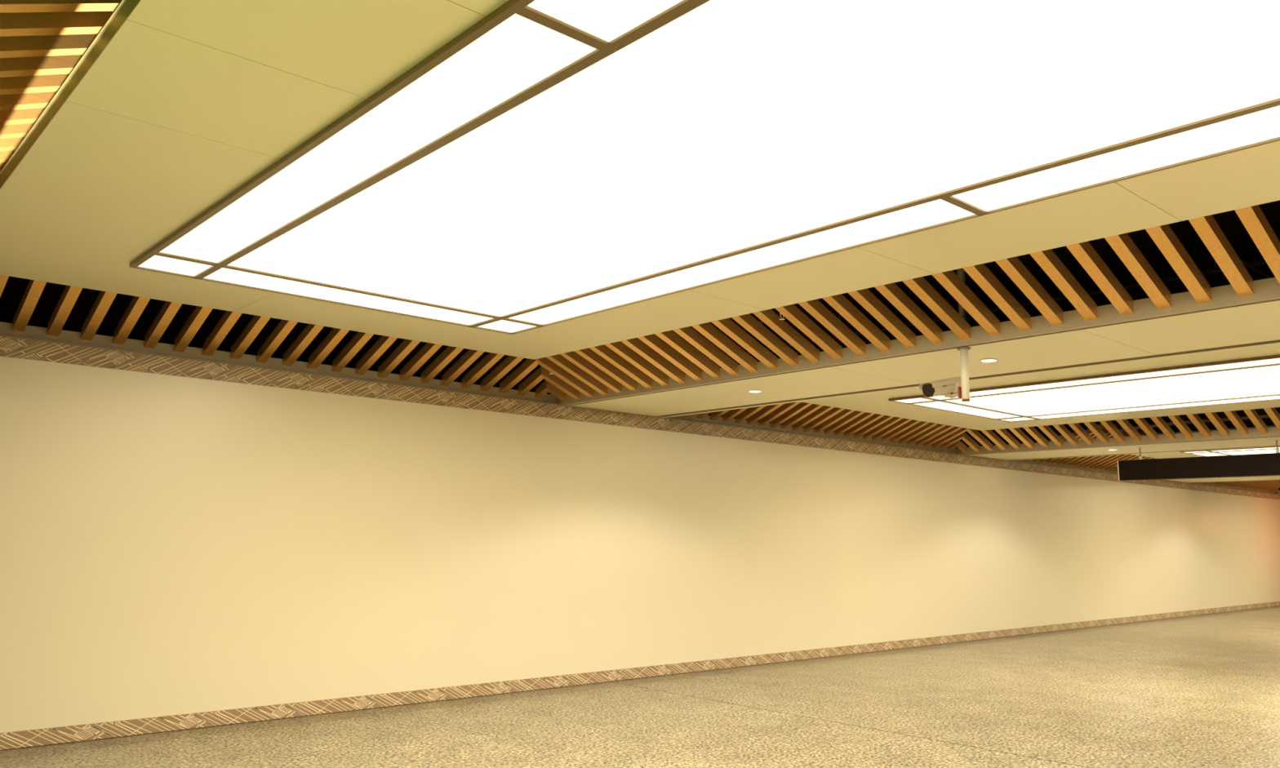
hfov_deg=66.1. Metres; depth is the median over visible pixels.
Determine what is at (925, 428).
wooden slat
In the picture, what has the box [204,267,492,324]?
light panel
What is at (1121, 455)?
wooden slat
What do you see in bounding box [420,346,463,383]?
wooden slat
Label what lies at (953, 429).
wooden slat
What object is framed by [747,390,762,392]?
recessed light
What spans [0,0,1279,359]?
ceiling
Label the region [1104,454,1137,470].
wooden slat
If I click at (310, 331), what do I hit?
wooden slat
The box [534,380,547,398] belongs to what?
wooden slat
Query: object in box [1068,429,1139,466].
wooden slat
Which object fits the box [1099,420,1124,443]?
wooden slat
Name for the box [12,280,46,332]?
wooden slat
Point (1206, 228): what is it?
wooden slat
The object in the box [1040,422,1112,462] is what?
wooden slat
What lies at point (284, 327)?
wooden slat
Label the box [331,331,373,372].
wooden slat
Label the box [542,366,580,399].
wooden slat
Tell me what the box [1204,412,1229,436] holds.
wooden slat
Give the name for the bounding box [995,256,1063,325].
wooden slat
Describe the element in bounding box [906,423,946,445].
wooden slat
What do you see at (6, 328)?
trim
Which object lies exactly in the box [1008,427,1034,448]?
wooden slat
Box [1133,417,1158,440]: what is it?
wooden slat
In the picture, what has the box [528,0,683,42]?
light panel
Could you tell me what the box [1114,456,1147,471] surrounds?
wooden slat
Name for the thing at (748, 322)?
wooden slat
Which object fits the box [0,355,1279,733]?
wall
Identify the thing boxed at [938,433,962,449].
wooden slat
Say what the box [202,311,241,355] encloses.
wooden slat
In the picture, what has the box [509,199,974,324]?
light panel
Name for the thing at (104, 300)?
wooden slat
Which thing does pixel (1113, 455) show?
wooden slat
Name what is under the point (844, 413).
wooden slat
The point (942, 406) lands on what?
ceiling light
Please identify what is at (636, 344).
wooden slat
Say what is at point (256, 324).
wooden slat
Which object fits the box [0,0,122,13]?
wooden slat
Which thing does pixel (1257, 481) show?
wooden slat
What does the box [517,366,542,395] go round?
wooden slat
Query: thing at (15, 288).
wall
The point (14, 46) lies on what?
wooden slat
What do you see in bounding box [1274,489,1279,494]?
ceiling
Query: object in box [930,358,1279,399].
ceiling light
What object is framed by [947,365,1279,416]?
ceiling light
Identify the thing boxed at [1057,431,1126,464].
wooden slat
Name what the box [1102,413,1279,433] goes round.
pipe
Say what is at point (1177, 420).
wooden slat
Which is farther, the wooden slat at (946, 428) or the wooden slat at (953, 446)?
the wooden slat at (953, 446)
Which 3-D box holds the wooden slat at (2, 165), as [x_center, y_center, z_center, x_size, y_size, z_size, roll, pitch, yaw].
[-3.956,-1.098,5.179,1.246,0.605,0.078,9,-12,-41]
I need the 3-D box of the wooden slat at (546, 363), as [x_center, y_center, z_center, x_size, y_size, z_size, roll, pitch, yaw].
[-0.794,-0.102,10.220,0.750,0.402,0.078,9,-12,-41]
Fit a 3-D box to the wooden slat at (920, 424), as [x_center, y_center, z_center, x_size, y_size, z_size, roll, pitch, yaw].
[4.327,0.520,14.710,0.078,0.644,1.340,9,-12,-41]
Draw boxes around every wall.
[0,275,1279,489]
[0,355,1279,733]
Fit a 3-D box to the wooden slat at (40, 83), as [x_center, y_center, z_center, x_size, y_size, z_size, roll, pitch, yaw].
[-3.004,-1.251,4.130,1.246,0.605,0.078,9,-12,-41]
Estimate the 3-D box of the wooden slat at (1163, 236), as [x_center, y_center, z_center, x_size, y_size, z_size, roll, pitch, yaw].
[2.973,-0.898,5.647,1.348,0.647,0.078,9,-12,-41]
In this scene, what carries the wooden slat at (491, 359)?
attached to the wall at (170, 545)
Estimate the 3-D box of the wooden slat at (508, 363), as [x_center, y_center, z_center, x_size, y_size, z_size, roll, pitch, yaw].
[-1.336,-0.203,9.984,0.078,0.459,0.888,9,-12,-41]
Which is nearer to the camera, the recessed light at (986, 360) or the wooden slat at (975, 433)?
the recessed light at (986, 360)
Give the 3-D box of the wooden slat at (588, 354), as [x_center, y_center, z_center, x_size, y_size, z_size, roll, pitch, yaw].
[-0.555,-0.330,9.535,1.348,0.647,0.078,9,-12,-41]
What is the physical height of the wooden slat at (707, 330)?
0.647 m
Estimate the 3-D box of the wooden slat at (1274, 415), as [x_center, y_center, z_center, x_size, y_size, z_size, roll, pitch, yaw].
[7.950,0.242,12.491,1.348,0.647,0.078,9,-12,-41]
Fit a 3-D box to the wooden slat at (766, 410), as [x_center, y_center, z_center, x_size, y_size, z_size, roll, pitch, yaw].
[1.900,0.151,12.562,0.078,0.644,1.340,9,-12,-41]
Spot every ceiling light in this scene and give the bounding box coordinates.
[896,398,933,403]
[915,401,1019,418]
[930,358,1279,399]
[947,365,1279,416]
[1002,417,1034,421]
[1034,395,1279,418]
[1186,451,1208,453]
[1195,453,1226,456]
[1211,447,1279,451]
[1220,448,1279,455]
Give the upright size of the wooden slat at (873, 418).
0.644 m
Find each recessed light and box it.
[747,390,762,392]
[979,358,997,362]
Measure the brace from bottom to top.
0.292 m
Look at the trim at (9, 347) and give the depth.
10.00 m
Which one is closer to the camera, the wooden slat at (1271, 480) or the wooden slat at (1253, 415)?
the wooden slat at (1253, 415)
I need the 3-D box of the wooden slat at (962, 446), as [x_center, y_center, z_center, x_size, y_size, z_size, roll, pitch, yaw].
[5.275,1.011,16.189,0.284,0.212,0.078,9,-12,-41]
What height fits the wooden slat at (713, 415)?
0.511 m
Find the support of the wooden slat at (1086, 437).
on the ceiling at (1255, 438)
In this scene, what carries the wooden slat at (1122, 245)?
on the ceiling at (1228, 322)
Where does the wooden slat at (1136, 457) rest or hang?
attached to the wall at (170, 545)
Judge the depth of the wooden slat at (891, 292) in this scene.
7.16 m
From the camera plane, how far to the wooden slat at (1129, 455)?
19.81 m
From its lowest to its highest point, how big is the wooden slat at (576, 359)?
0.593 m
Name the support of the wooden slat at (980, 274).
attached to the ceiling at (1228, 322)
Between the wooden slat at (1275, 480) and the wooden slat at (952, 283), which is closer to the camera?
the wooden slat at (952, 283)
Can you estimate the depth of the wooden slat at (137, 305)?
7.75 m
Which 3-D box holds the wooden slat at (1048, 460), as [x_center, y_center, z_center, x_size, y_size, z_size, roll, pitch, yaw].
[8.104,1.094,18.053,0.078,0.644,1.340,9,-12,-41]
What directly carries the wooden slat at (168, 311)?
attached to the wall at (170, 545)
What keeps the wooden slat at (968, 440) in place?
attached to the ceiling at (1255, 438)
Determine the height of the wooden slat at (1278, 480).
0.644 m
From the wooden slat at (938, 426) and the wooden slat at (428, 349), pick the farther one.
the wooden slat at (938, 426)
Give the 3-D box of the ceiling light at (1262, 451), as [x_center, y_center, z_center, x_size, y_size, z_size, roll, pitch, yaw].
[14.974,0.709,14.102,2.066,0.015,11.522,9,-12,-41]
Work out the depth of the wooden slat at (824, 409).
13.39 m
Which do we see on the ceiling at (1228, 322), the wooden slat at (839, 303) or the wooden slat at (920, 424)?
the wooden slat at (839, 303)
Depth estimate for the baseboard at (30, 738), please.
9.66 m
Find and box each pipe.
[674,258,1266,365]
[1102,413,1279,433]
[1112,414,1275,437]
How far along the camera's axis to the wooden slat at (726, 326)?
8.34 m
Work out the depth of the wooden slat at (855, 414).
13.85 m
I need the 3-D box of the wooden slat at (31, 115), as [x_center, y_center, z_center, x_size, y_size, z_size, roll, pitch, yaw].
[-3.321,-1.200,4.479,1.246,0.605,0.078,9,-12,-41]
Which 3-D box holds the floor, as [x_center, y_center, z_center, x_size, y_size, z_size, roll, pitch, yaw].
[10.724,3.299,9.716,37.900,0.100,17.140,9,-12,-41]
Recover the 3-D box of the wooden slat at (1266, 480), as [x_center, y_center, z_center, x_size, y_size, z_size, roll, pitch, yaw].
[16.388,2.353,25.387,0.078,0.644,1.340,9,-12,-41]
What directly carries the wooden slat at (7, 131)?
attached to the ceiling
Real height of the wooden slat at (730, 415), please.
0.610 m
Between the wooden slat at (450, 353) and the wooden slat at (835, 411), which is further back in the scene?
the wooden slat at (835, 411)
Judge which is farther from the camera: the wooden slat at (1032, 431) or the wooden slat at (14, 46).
the wooden slat at (1032, 431)
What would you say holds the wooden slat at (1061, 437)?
attached to the wall at (170, 545)
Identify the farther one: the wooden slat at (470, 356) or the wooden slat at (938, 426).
the wooden slat at (938, 426)
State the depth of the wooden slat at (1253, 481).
25.38 m
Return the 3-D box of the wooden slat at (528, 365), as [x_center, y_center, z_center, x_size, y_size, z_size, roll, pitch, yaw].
[-1.240,-0.118,10.215,0.078,0.365,0.659,9,-12,-41]
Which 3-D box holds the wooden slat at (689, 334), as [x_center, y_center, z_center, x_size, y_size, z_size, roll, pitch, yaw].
[0.365,-0.478,8.521,1.348,0.647,0.078,9,-12,-41]
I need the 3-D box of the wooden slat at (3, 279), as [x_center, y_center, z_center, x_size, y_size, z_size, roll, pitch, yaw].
[-4.478,-0.819,6.917,0.078,0.644,1.340,9,-12,-41]
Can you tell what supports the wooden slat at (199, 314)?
attached to the wall at (170, 545)
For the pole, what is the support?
hanging from the ceiling at (1228, 322)
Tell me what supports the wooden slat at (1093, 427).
on the ceiling at (1255, 438)
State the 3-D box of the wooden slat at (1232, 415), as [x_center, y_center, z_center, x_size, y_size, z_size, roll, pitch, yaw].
[7.643,0.292,12.829,1.348,0.647,0.078,9,-12,-41]
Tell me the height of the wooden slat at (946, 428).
0.553 m
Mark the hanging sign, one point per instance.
(1252, 464)
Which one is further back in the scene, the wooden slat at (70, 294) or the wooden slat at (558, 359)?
the wooden slat at (558, 359)
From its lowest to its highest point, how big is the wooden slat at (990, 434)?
0.498 m
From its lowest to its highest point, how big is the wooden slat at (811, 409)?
0.644 m
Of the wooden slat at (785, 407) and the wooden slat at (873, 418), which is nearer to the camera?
the wooden slat at (785, 407)
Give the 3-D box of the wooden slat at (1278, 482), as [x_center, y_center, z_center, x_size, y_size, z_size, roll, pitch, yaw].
[17.180,2.541,26.228,0.078,0.553,1.118,9,-12,-41]
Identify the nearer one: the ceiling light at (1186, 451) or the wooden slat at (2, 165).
the wooden slat at (2, 165)
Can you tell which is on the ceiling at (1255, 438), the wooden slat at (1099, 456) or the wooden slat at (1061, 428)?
the wooden slat at (1061, 428)
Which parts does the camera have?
bracket arm, clamp plate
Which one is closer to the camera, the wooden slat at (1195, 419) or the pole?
the pole
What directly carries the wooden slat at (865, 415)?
attached to the wall at (170, 545)
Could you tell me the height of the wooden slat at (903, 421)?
0.644 m
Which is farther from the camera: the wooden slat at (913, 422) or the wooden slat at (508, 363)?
the wooden slat at (913, 422)
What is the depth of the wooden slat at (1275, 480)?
26.09 m
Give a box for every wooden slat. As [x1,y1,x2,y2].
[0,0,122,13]
[0,11,114,36]
[0,34,97,57]
[0,54,83,77]
[0,73,70,94]
[0,91,57,111]
[0,107,45,125]
[0,123,35,139]
[0,137,25,151]
[0,150,15,163]
[0,162,7,172]
[0,275,8,297]
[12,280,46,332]
[46,285,82,336]
[80,290,117,340]
[112,296,150,344]
[143,301,182,348]
[173,306,213,352]
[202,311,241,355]
[230,315,271,359]
[257,320,297,363]
[282,324,324,366]
[307,328,349,369]
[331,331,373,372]
[355,335,397,375]
[377,338,420,377]
[399,342,442,381]
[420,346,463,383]
[440,349,484,386]
[461,352,504,388]
[480,355,523,391]
[498,358,537,393]
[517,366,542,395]
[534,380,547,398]
[537,357,593,397]
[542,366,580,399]
[546,354,607,395]
[546,380,567,401]
[560,351,622,393]
[574,347,636,391]
[589,344,652,388]
[604,341,668,386]
[621,337,684,383]
[637,333,702,381]
[654,330,719,377]
[672,326,737,375]
[691,322,757,372]
[697,412,711,418]
[710,409,729,420]
[711,318,777,369]
[723,408,747,422]
[731,313,798,366]
[735,405,766,423]
[747,403,784,425]
[752,309,819,363]
[759,401,800,426]
[770,402,812,427]
[774,304,842,359]
[782,404,822,429]
[792,405,834,431]
[797,299,866,355]
[803,407,844,432]
[813,408,854,433]
[822,293,890,351]
[823,410,865,435]
[834,412,874,435]
[844,413,884,437]
[847,288,915,348]
[853,415,893,438]
[862,417,903,439]
[871,418,911,440]
[874,282,942,344]
[880,419,920,442]
[889,421,929,443]
[898,422,937,444]
[902,276,970,339]
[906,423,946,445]
[915,425,955,446]
[923,426,962,447]
[931,270,999,335]
[931,427,967,448]
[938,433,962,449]
[946,441,957,450]
[956,440,967,452]
[961,432,979,451]
[962,263,1031,330]
[966,428,993,450]
[980,430,1006,449]
[994,428,1020,448]
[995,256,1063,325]
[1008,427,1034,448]
[1023,426,1048,447]
[1027,431,1079,460]
[1030,248,1097,320]
[1033,423,1102,461]
[1037,425,1062,446]
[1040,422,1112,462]
[1045,423,1118,462]
[1048,435,1064,441]
[1051,425,1122,463]
[1053,424,1077,445]
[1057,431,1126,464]
[1062,432,1128,465]
[1066,241,1133,315]
[1067,422,1093,444]
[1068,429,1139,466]
[1073,429,1145,466]
[1079,433,1146,466]
[1084,422,1108,444]
[1084,455,1111,467]
[1089,431,1159,468]
[1094,454,1127,469]
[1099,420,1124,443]
[1099,453,1133,470]
[1104,232,1171,309]
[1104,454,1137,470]
[1109,455,1142,471]
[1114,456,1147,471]
[1116,419,1141,441]
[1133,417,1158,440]
[1145,224,1211,303]
[1150,416,1175,439]
[1168,415,1192,438]
[1186,413,1210,437]
[1188,214,1253,297]
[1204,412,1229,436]
[1223,410,1248,435]
[1230,480,1244,486]
[1233,480,1248,486]
[1234,204,1279,284]
[1236,480,1253,487]
[1240,480,1257,487]
[1242,480,1261,488]
[1243,408,1267,434]
[1245,480,1266,488]
[1248,480,1271,488]
[1251,480,1275,488]
[1254,480,1278,489]
[1257,480,1279,489]
[1260,481,1279,490]
[1262,483,1279,490]
[1263,407,1279,431]
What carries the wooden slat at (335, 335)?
attached to the wall at (170, 545)
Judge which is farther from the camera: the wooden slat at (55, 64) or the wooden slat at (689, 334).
the wooden slat at (689, 334)
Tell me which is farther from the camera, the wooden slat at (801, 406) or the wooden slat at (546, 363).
the wooden slat at (801, 406)
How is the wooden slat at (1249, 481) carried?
attached to the wall at (170, 545)
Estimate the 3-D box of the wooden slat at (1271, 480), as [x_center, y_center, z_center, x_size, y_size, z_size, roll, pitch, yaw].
[16.735,2.406,25.693,0.078,0.644,1.340,9,-12,-41]
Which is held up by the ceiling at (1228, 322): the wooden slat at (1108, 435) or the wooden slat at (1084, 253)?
the wooden slat at (1084, 253)
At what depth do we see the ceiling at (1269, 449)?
17.89 m
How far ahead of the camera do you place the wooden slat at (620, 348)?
9.36 m
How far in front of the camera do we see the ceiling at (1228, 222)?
10.53 m
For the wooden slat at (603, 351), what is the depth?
9.53 m
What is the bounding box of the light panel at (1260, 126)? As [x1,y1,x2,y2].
[953,105,1279,211]
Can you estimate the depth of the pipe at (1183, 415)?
13.81 m
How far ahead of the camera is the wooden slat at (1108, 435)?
18.52 m
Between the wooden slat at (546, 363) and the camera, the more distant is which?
the wooden slat at (546, 363)
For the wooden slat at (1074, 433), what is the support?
attached to the wall at (170, 545)
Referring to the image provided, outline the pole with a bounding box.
[956,268,970,401]
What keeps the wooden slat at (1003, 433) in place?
attached to the ceiling at (1255, 438)
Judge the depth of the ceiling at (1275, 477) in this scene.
21.41 m
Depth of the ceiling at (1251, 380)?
11.18 m
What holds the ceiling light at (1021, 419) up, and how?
in the ceiling at (1251, 380)
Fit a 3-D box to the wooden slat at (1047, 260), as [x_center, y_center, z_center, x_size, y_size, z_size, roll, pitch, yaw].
[2.513,-0.824,6.154,1.348,0.647,0.078,9,-12,-41]
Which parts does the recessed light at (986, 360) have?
lamp glass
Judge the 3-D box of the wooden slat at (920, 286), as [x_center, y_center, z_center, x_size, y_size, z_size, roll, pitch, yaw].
[1.899,-0.725,6.830,1.348,0.647,0.078,9,-12,-41]
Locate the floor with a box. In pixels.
[0,605,1279,767]
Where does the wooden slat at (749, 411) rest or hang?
attached to the wall at (170, 545)
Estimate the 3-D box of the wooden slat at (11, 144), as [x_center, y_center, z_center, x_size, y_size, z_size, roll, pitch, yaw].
[-3.639,-1.149,4.829,1.246,0.605,0.078,9,-12,-41]
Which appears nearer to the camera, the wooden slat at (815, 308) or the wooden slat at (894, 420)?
the wooden slat at (815, 308)
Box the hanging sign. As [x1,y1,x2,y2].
[1117,439,1279,480]
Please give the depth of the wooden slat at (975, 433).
15.71 m
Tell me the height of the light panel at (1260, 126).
0.015 m
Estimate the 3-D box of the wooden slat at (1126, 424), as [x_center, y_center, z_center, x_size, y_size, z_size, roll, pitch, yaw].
[6.723,0.440,13.843,1.348,0.647,0.078,9,-12,-41]
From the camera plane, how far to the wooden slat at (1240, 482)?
24.95 m
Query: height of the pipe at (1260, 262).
0.948 m
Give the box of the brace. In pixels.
[1239,257,1271,278]
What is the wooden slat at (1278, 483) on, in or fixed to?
attached to the wall at (170, 545)
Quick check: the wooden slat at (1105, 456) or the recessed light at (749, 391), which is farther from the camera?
the wooden slat at (1105, 456)
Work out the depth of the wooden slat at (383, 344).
9.13 m
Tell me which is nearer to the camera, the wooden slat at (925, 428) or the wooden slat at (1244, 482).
the wooden slat at (925, 428)
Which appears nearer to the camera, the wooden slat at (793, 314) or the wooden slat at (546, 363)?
the wooden slat at (793, 314)
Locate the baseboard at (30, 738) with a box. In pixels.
[0,601,1279,750]
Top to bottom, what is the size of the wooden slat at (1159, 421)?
0.647 m
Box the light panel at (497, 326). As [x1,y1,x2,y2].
[478,320,535,333]
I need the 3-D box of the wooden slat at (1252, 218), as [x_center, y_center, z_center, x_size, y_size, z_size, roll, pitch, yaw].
[3.280,-0.947,5.309,1.348,0.647,0.078,9,-12,-41]
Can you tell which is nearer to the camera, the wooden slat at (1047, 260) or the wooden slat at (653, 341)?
the wooden slat at (1047, 260)
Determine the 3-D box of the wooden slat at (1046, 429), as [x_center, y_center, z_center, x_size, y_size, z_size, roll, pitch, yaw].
[5.956,0.563,14.689,1.348,0.647,0.078,9,-12,-41]
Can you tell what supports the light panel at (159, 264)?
in the ceiling at (552, 162)
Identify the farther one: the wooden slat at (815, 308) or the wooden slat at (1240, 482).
the wooden slat at (1240, 482)
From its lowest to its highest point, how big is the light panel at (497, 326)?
0.015 m
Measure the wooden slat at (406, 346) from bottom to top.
0.644 m
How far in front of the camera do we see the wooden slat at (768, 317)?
8.01 m
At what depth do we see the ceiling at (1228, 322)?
7.64 m
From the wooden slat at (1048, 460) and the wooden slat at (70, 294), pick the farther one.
the wooden slat at (1048, 460)
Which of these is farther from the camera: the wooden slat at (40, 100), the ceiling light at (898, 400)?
the ceiling light at (898, 400)
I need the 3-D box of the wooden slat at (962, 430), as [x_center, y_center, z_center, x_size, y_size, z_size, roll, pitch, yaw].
[4.964,0.825,15.706,0.078,0.365,0.659,9,-12,-41]
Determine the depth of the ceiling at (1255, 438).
14.68 m
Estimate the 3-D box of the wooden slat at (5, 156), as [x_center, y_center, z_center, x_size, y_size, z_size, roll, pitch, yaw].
[-3.797,-1.123,5.004,1.246,0.605,0.078,9,-12,-41]
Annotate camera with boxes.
[918,377,961,398]
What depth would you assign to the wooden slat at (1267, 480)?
25.79 m
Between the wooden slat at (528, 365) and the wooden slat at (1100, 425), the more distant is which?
the wooden slat at (1100, 425)
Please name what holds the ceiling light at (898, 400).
in the ceiling at (1251, 380)
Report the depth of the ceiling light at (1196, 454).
18.15 m
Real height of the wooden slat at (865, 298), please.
0.647 m
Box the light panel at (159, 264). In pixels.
[137,255,211,275]
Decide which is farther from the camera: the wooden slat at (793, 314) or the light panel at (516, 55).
the wooden slat at (793, 314)
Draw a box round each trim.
[0,321,1275,493]
[0,336,1279,499]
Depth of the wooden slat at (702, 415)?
12.34 m
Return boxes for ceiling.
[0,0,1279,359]
[555,277,1279,417]
[709,200,1279,431]
[800,344,1279,431]
[955,426,1279,460]
[1129,446,1279,458]
[1160,475,1279,483]
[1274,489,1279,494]
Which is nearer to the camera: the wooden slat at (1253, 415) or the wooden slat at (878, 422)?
the wooden slat at (1253, 415)
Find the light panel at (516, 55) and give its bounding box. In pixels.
[160,13,595,262]
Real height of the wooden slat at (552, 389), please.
0.212 m
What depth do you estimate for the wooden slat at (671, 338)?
8.85 m
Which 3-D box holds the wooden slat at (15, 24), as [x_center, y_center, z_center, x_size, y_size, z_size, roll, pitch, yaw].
[-2.528,-1.328,3.605,1.246,0.605,0.078,9,-12,-41]
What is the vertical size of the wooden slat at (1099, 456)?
0.644 m
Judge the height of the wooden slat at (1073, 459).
0.644 m

